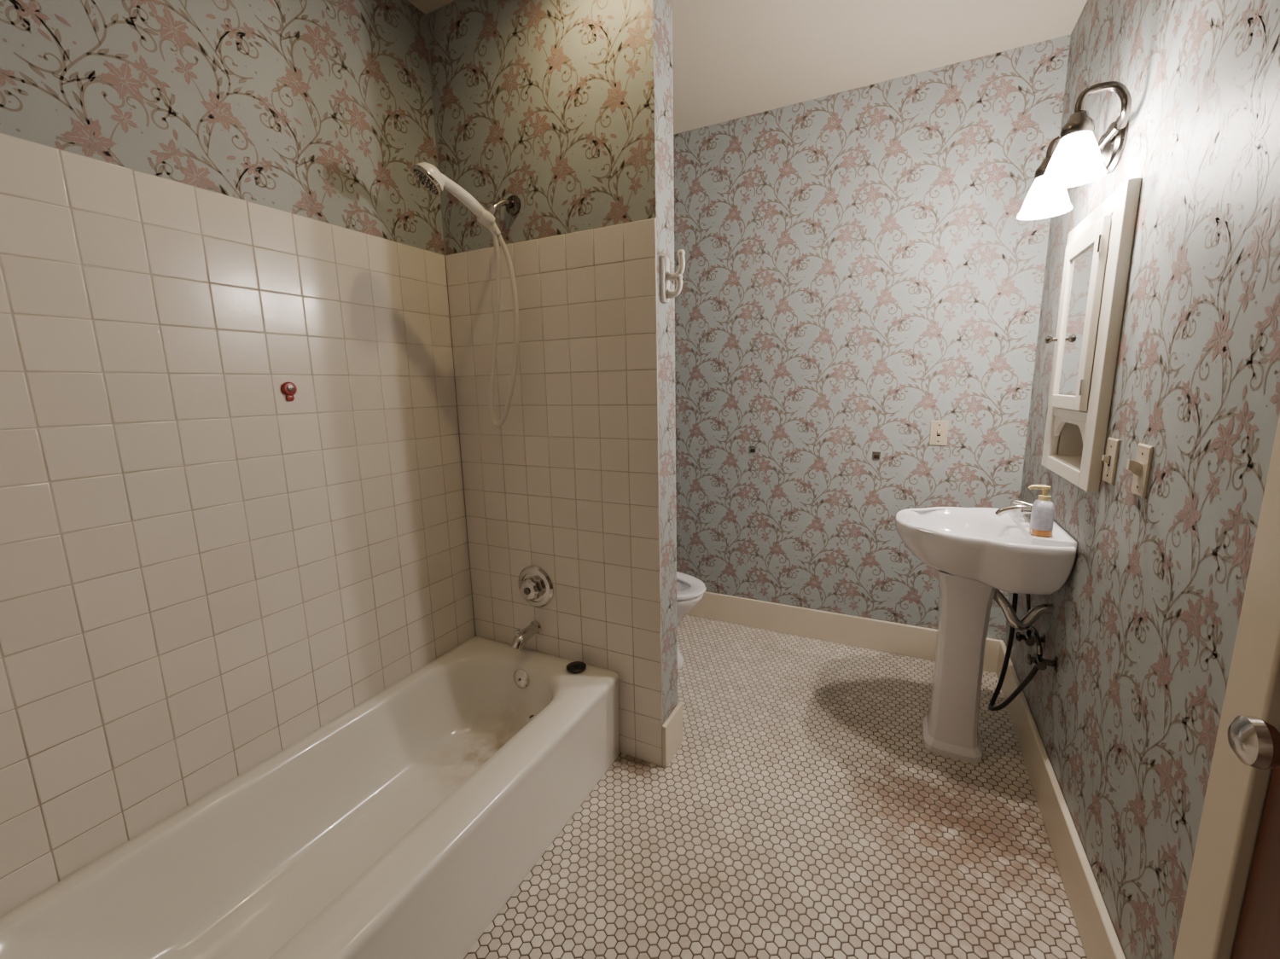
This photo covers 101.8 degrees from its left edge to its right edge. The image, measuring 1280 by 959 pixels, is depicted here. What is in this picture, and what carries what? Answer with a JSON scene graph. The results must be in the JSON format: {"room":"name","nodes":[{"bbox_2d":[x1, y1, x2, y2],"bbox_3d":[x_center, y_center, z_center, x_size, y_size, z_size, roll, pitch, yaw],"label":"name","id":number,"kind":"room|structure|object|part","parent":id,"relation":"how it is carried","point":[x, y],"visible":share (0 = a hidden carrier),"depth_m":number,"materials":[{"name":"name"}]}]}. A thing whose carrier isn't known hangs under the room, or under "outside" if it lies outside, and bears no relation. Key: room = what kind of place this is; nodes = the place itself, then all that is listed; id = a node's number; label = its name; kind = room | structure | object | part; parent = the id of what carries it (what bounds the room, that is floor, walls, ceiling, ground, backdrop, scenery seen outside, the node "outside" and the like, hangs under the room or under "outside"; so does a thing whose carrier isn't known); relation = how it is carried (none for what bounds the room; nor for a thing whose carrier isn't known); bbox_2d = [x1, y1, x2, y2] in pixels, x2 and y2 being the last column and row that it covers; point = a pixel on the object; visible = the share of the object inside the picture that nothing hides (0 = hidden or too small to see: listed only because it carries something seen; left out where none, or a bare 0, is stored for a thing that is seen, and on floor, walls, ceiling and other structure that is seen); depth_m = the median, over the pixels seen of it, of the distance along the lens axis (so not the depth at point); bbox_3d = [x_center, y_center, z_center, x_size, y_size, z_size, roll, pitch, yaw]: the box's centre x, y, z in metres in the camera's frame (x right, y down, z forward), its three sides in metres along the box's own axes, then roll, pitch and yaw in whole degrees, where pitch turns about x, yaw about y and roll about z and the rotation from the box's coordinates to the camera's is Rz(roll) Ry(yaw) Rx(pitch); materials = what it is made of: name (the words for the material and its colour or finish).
{"room":"bathroom","nodes":[
{"label":"bathroom","id":0,"kind":"room"},
{"bbox_2d":[0,0,475,631],"bbox_3d":[-0.996,-0.246,1.677,0.122,2.678,3.640,4,11,26],"label":"wall","id":1,"kind":"structure","parent":0,"point":[38,121],"depth_m":1.37,"materials":[{"name":"paper"}]},
{"bbox_2d":[0,0,444,255],"bbox_3d":[-1.093,-1.116,1.224,0.001,0.803,1.545,4,11,26],"label":"wallpaper","id":2,"kind":"object","parent":1,"relation":"attached to","point":[107,78],"visible":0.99,"depth_m":1.36,"materials":[{"name":"paper"}]},
{"bbox_2d":[0,133,475,916],"bbox_3d":[-1.068,0.055,1.427,0.009,1.575,1.537,4,11,26],"label":"tile","id":3,"kind":"structure","parent":1,"relation":"attached to","point":[204,568],"depth_m":1.30,"materials":[{"name":"beige tile"}]},
{"bbox_2d":[280,381,296,401],"bbox_3d":[-1.003,-0.252,1.492,0.014,0.055,0.040,4,11,26],"label":"wall hook","id":4,"kind":"object","parent":1,"relation":"attached to","point":[289,389],"visible":1,"depth_m":1.49,"materials":[{"name":"red ceramic"}]},
{"bbox_2d":[425,0,677,724],"bbox_3d":[-0.304,-0.306,1.935,0.882,2.678,0.142,4,11,26],"label":"wall","id":5,"kind":"structure","parent":0,"point":[573,49],"depth_m":1.70,"materials":[{"name":"paper"}]},
{"bbox_2d":[412,162,520,427],"bbox_3d":[-0.547,-0.573,1.741,0.125,0.808,0.361,9,14,44],"label":"handheld shower","id":6,"kind":"object","parent":5,"relation":"attached to","point":[430,177],"visible":1,"depth_m":1.75,"materials":[{"name":"white metal"}]},
{"bbox_3d":[-0.549,-0.877,1.670,0.205,0.161,0.042,-10,14,-42],"label":"handle","id":7,"kind":"part","parent":6,"relation":"part of","materials":[{"name":"white plastic"}]},
{"bbox_3d":[-0.466,-0.920,1.754,0.023,0.059,0.103,5,12,31],"label":"shower arm","id":8,"kind":"part","parent":6,"relation":"part of","materials":[{"name":"silver metal"}]},
{"bbox_2d":[511,620,541,651],"bbox_3d":[-0.444,0.605,2.008,0.052,0.083,0.140,4,11,26],"label":"tub spout","id":9,"kind":"object","parent":5,"relation":"attached to","point":[522,637],"visible":1,"depth_m":1.98,"materials":[{"name":"silver metal"}]},
{"bbox_3d":[-0.461,0.583,1.970,0.018,0.027,0.018,4,11,26],"label":"diverter knob","id":10,"kind":"part","parent":9,"relation":"part of","materials":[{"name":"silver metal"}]},
{"bbox_2d":[517,565,553,607],"bbox_3d":[-0.420,0.422,2.007,0.168,0.168,0.059,4,11,26],"label":"shower valve","id":11,"kind":"object","parent":5,"relation":"attached to","point":[535,585],"visible":1,"depth_m":2.00,"materials":[{"name":"silver metal"}]},
{"bbox_3d":[-0.421,0.423,2.005,0.092,0.092,0.044,4,11,26],"label":"handle","id":12,"kind":"part","parent":11,"relation":"part of","materials":[{"name":"silver metal"}]},
{"bbox_2d":[427,0,656,255],"bbox_3d":[-0.350,-1.217,1.706,0.874,0.803,0.001,4,11,26],"label":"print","id":13,"kind":"object","parent":5,"relation":"attached to","point":[540,14],"depth_m":1.69},
{"bbox_2d":[445,217,663,766],"bbox_3d":[-0.326,0.102,1.937,0.874,1.875,0.009,4,11,26],"label":"tile","id":14,"kind":"structure","parent":5,"relation":"attached to","point":[567,486],"depth_m":1.87,"materials":[{"name":"beige tile"}]},
{"bbox_2d":[662,702,682,767],"bbox_3d":[0.124,0.956,1.954,0.017,0.169,0.167,4,11,26],"label":"baseboard","id":15,"kind":"structure","parent":5,"relation":"attached to","point":[672,727],"depth_m":1.93,"materials":[{"name":"beige paint"}]},
{"bbox_2d":[659,249,685,302],"bbox_3d":[0.106,-0.641,1.639,0.076,0.155,0.052,4,11,26],"label":"robe hook","id":16,"kind":"object","parent":5,"relation":"attached to","point":[666,276],"visible":1,"depth_m":1.63,"materials":[{"name":"white plastic"}]},
{"bbox_3d":[0.080,-0.635,1.653,0.014,0.140,0.052,4,11,26],"label":"plate","id":17,"kind":"part","parent":16,"relation":"part of","materials":[{"name":"white plastic"}]},
{"bbox_2d":[652,0,677,721],"bbox_3d":[0.089,-0.361,1.725,0.001,2.512,0.142,4,11,26],"label":"wallpaper","id":18,"kind":"object","parent":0,"point":[656,37],"depth_m":1.71},
{"bbox_2d":[407,0,1087,134],"bbox_3d":[-0.052,-1.540,0.909,2.334,0.100,3.760,4,11,26],"label":"ceiling","id":19,"kind":"structure","parent":0,"point":[732,59],"depth_m":2.02,"materials":[{"name":"paint"}]},
{"bbox_2d":[463,615,1087,958],"bbox_3d":[0.002,1.184,1.393,2.334,0.082,3.760,4,11,26],"label":"floor","id":20,"kind":"structure","parent":0,"point":[802,810],"depth_m":1.59,"materials":[{"name":"tile"}]},
{"bbox_2d":[0,636,619,958],"bbox_3d":[-0.727,0.980,1.428,0.711,0.340,1.531,4,11,26],"label":"bathtub","id":21,"kind":"object","parent":20,"relation":"on","point":[401,826],"visible":1,"depth_m":1.40,"materials":[{"name":"ceramic"}]},
{"bbox_3d":[-0.460,0.771,2.012,0.076,0.076,0.018,4,11,26],"label":"overflow plate","id":22,"kind":"part","parent":21,"relation":"part of","materials":[{"name":"silver metal"}]},
{"bbox_2d":[566,661,586,673],"bbox_3d":[-0.238,0.696,1.940,0.074,0.022,0.074,4,11,26],"label":"stopper","id":23,"kind":"object","parent":21,"relation":"on","point":[575,666],"visible":1,"depth_m":1.93,"materials":[{"name":"black rubber"}]},
{"bbox_2d":[676,571,706,668],"bbox_3d":[-0.044,0.517,2.644,0.785,0.800,0.500,4,11,26],"label":"toilet","id":24,"kind":"object","parent":20,"relation":"on","point":[690,590],"visible":0.09,"depth_m":2.48,"materials":[{"name":"white ceramic"}]},
{"bbox_3d":[0.051,0.514,2.595,0.573,0.020,0.382,4,11,26],"label":"seat","id":25,"kind":"part","parent":24,"relation":"part of","materials":[{"name":"white plastic"}]},
{"bbox_2d":[895,506,1077,762],"bbox_3d":[1.195,0.573,1.934,0.494,0.889,0.530,4,11,26],"label":"pedestal sink","id":26,"kind":"object","parent":20,"relation":"on","point":[975,553],"visible":0.98,"depth_m":1.84,"materials":[{"name":"white ceramic"}]},
{"bbox_2d":[895,506,1076,594],"bbox_3d":[1.188,0.240,1.875,0.493,0.185,0.530,4,11,26],"label":"basin","id":27,"kind":"object","parent":26,"relation":"in","point":[977,546],"depth_m":1.70,"materials":[{"name":"white ceramic"}]},
{"bbox_2d":[994,500,1032,523],"bbox_3d":[1.308,0.115,1.791,0.143,0.059,0.161,4,11,26],"label":"sink faucet","id":28,"kind":"object","parent":26,"relation":"on","point":[1024,507],"visible":0.65,"depth_m":1.79,"materials":[{"name":"silver metal"}]},
{"bbox_3d":[1.306,0.112,1.791,0.140,0.054,0.034,4,11,26],"label":"spout","id":29,"kind":"part","parent":28,"relation":"part of","materials":[{"name":"silver metal"}]},
{"bbox_3d":[1.354,0.091,1.834,0.064,0.029,0.022,8,13,41],"label":"lever","id":30,"kind":"part","parent":28,"relation":"part of","materials":[{"name":"silver metal"}]},
{"bbox_3d":[1.298,0.111,1.724,0.064,0.029,0.022,1,10,12],"label":"lever","id":31,"kind":"part","parent":28,"relation":"part of","materials":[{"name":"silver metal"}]},
{"bbox_3d":[1.350,0.141,1.774,0.050,0.012,0.150,4,11,26],"label":"plate","id":32,"kind":"part","parent":28,"relation":"part of","materials":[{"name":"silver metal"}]},
{"bbox_3d":[1.355,0.562,1.862,0.014,0.031,0.052,4,11,26],"label":"stop handle","id":33,"kind":"part","parent":26,"relation":"part of","materials":[{"name":"silver metal"}]},
{"bbox_3d":[1.277,0.591,1.708,0.014,0.031,0.052,4,11,26],"label":"stop handle","id":34,"kind":"part","parent":26,"relation":"part of","materials":[{"name":"silver metal"}]},
{"bbox_2d":[1028,484,1054,536],"bbox_3d":[1.250,0.094,1.629,0.071,0.158,0.068,4,11,26],"label":"soap dispenser","id":35,"kind":"object","parent":26,"relation":"on","point":[1043,509],"visible":1,"depth_m":1.60,"materials":[{"name":"white plastic"}]},
{"bbox_2d":[1029,499,1054,536],"bbox_3d":[1.259,0.118,1.629,0.052,0.111,0.068,4,11,26],"label":"bottle","id":36,"kind":"object","parent":35,"relation":"on","point":[1043,510],"depth_m":1.60,"materials":[{"name":"white plastic"}]},
{"bbox_2d":[673,34,1070,641],"bbox_3d":[0.842,-0.469,2.725,2.212,2.678,0.120,4,11,26],"label":"wall","id":37,"kind":"structure","parent":0,"point":[1044,117],"depth_m":2.52,"materials":[{"name":"paper"}]},
{"bbox_2d":[749,446,880,459],"bbox_3d":[0.885,-0.139,2.690,0.651,0.047,0.011,4,11,26],"label":"towel bar mount","id":38,"kind":"object","parent":37,"relation":"attached to","point":[875,455],"visible":1,"depth_m":2.56,"materials":[{"name":"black metal"}]},
{"bbox_2d":[686,591,1003,673],"bbox_3d":[0.777,0.775,2.911,2.076,0.165,0.019,4,11,26],"label":"baseboard","id":39,"kind":"structure","parent":37,"relation":"attached to","point":[901,639],"depth_m":2.78,"materials":[{"name":"beige paint"}]},
{"bbox_2d":[673,35,1070,639],"bbox_3d":[0.759,-0.544,2.685,2.074,2.512,0.001,4,11,26],"label":"wallpaper","id":40,"kind":"object","parent":37,"relation":"attached to","point":[1049,60],"visible":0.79,"depth_m":2.53,"materials":[{"name":"paper"}]},
{"bbox_2d":[929,420,948,445],"bbox_3d":[1.388,-0.215,2.416,0.072,0.116,0.019,4,11,26],"label":"light switch","id":41,"kind":"object","parent":37,"relation":"attached to","point":[939,429],"visible":1,"depth_m":2.42,"materials":[{"name":"beige plastic"}]},
{"bbox_2d":[1003,0,1279,958],"bbox_3d":[0.956,-0.104,0.655,0.130,2.678,3.540,4,11,26],"label":"wall","id":42,"kind":"structure","parent":0,"point":[1265,418],"depth_m":1.08,"materials":[{"name":"paper"}]},
{"bbox_2d":[996,641,1125,958],"bbox_3d":[1.313,0.980,1.695,0.019,0.165,1.706,4,11,26],"label":"baseboard","id":43,"kind":"structure","parent":42,"relation":"attached to","point":[1097,934],"depth_m":1.46,"materials":[{"name":"beige paint"}]},
{"bbox_2d":[1016,81,1131,218],"bbox_3d":[1.239,-0.929,1.488,0.200,0.221,0.454,4,11,26],"label":"sconce","id":44,"kind":"object","parent":42,"relation":"attached to","point":[1109,149],"visible":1,"depth_m":1.38,"materials":[{"name":"silver metal"}]},
{"bbox_3d":[1.285,-0.901,1.646,0.144,0.108,0.144,4,11,26],"label":"lamp shade","id":45,"kind":"part","parent":44,"relation":"part of","materials":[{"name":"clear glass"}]},
{"bbox_3d":[1.284,-0.904,1.646,0.056,0.078,0.056,4,11,26],"label":"bulb","id":46,"kind":"part","parent":44,"relation":"part of","materials":[{"name":"white glass"}]},
{"bbox_3d":[1.319,-1.008,1.592,0.119,0.105,0.054,4,11,26],"label":"arm","id":47,"kind":"part","parent":44,"relation":"part of","materials":[{"name":"silver metal"}]},
{"bbox_3d":[1.146,-0.850,1.374,0.144,0.108,0.144,4,11,26],"label":"lamp shade","id":48,"kind":"part","parent":44,"relation":"part of","materials":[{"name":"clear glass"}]},
{"bbox_3d":[1.146,-0.853,1.373,0.056,0.078,0.056,4,11,26],"label":"bulb","id":49,"kind":"part","parent":44,"relation":"part of","materials":[{"name":"white glass"}]},
{"bbox_3d":[1.194,-0.962,1.346,0.119,0.105,0.057,4,11,26],"label":"arm","id":50,"kind":"part","parent":44,"relation":"part of","materials":[{"name":"silver metal"}]},
{"bbox_3d":[1.323,-0.943,1.471,0.037,0.140,0.175,4,11,26],"label":"plate","id":51,"kind":"part","parent":44,"relation":"part of","materials":[{"name":"silver metal"}]},
{"bbox_2d":[1041,177,1141,492],"bbox_3d":[1.374,-0.397,1.577,0.185,0.793,0.537,4,11,26],"label":"medicine cabinet","id":52,"kind":"object","parent":42,"relation":"attached to","point":[1099,248],"visible":0.99,"depth_m":1.45,"materials":[{"name":"beige paint"}]},
{"bbox_3d":[1.376,-0.469,1.742,0.034,0.026,0.026,4,11,26],"label":"knob","id":53,"kind":"part","parent":52,"relation":"part of","materials":[{"name":"silver metal"}]},
{"bbox_2d":[1055,244,1093,395],"bbox_3d":[1.332,-0.471,1.586,0.010,0.429,0.261,4,11,26],"label":"mirror","id":54,"kind":"object","parent":52,"relation":"attached to","point":[1079,263],"depth_m":1.60,"materials":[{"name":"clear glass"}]},
{"bbox_3d":[1.329,-0.478,1.587,0.018,0.519,0.367,4,11,26],"label":"door frame","id":55,"kind":"part","parent":52,"relation":"part of","materials":[{"name":"beige paint"}]},
{"bbox_3d":[1.351,-0.477,1.575,0.024,0.525,0.375,4,11,26],"label":"panel","id":56,"kind":"part","parent":52,"relation":"part of","materials":[{"name":"beige paint"}]},
{"bbox_2d":[1102,437,1120,485],"bbox_3d":[1.212,-0.048,1.349,0.019,0.116,0.072,4,11,26],"label":"light switch","id":57,"kind":"object","parent":42,"relation":"attached to","point":[1110,460],"visible":1,"depth_m":1.34,"materials":[{"name":"beige plastic"}]},
{"bbox_2d":[1126,442,1153,499],"bbox_3d":[1.120,-0.021,1.176,0.028,0.116,0.072,4,11,26],"label":"light switch","id":58,"kind":"object","parent":42,"relation":"attached to","point":[1140,468],"visible":1,"depth_m":1.17,"materials":[{"name":"beige plastic"}]},
{"bbox_2d":[1005,0,1279,958],"bbox_3d":[0.896,-0.190,0.669,0.001,2.512,3.540,4,11,26],"label":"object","id":59,"kind":"structure","parent":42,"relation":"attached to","point":[1252,247],"depth_m":1.06,"materials":[{"name":"paper"}]},
{"bbox_2d":[1174,413,1279,958],"bbox_3d":[0.888,0.138,0.723,0.022,2.179,0.096,4,11,26],"label":"door frame","id":60,"kind":"structure","parent":42,"relation":"attached to","point":[1236,793],"depth_m":0.76,"materials":[{"name":"beige paint"}]},
{"bbox_3d":[0.770,0.278,0.288,0.070,2.059,0.822,4,11,26],"label":"door frame","id":61,"kind":"structure","parent":0,"visible":0},
{"bbox_3d":[0.720,0.273,0.313,0.040,2.045,0.814,4,11,26],"label":"slab","id":62,"kind":"object","parent":61,"relation":"attached to","visible":0},
{"bbox_2d":[1227,715,1279,958],"bbox_3d":[0.663,0.269,0.342,0.089,2.045,0.814,4,11,26],"label":"door","id":63,"kind":"structure","parent":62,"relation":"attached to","point":[1258,937],"depth_m":0.71,"materials":[{"name":"brown wood"}]},
{"bbox_3d":[0.810,0.340,0.665,0.074,0.064,0.064,4,11,26],"label":"knob","id":64,"kind":"part","parent":63,"relation":"part of","materials":[{"name":"silver metal"}]}
]}

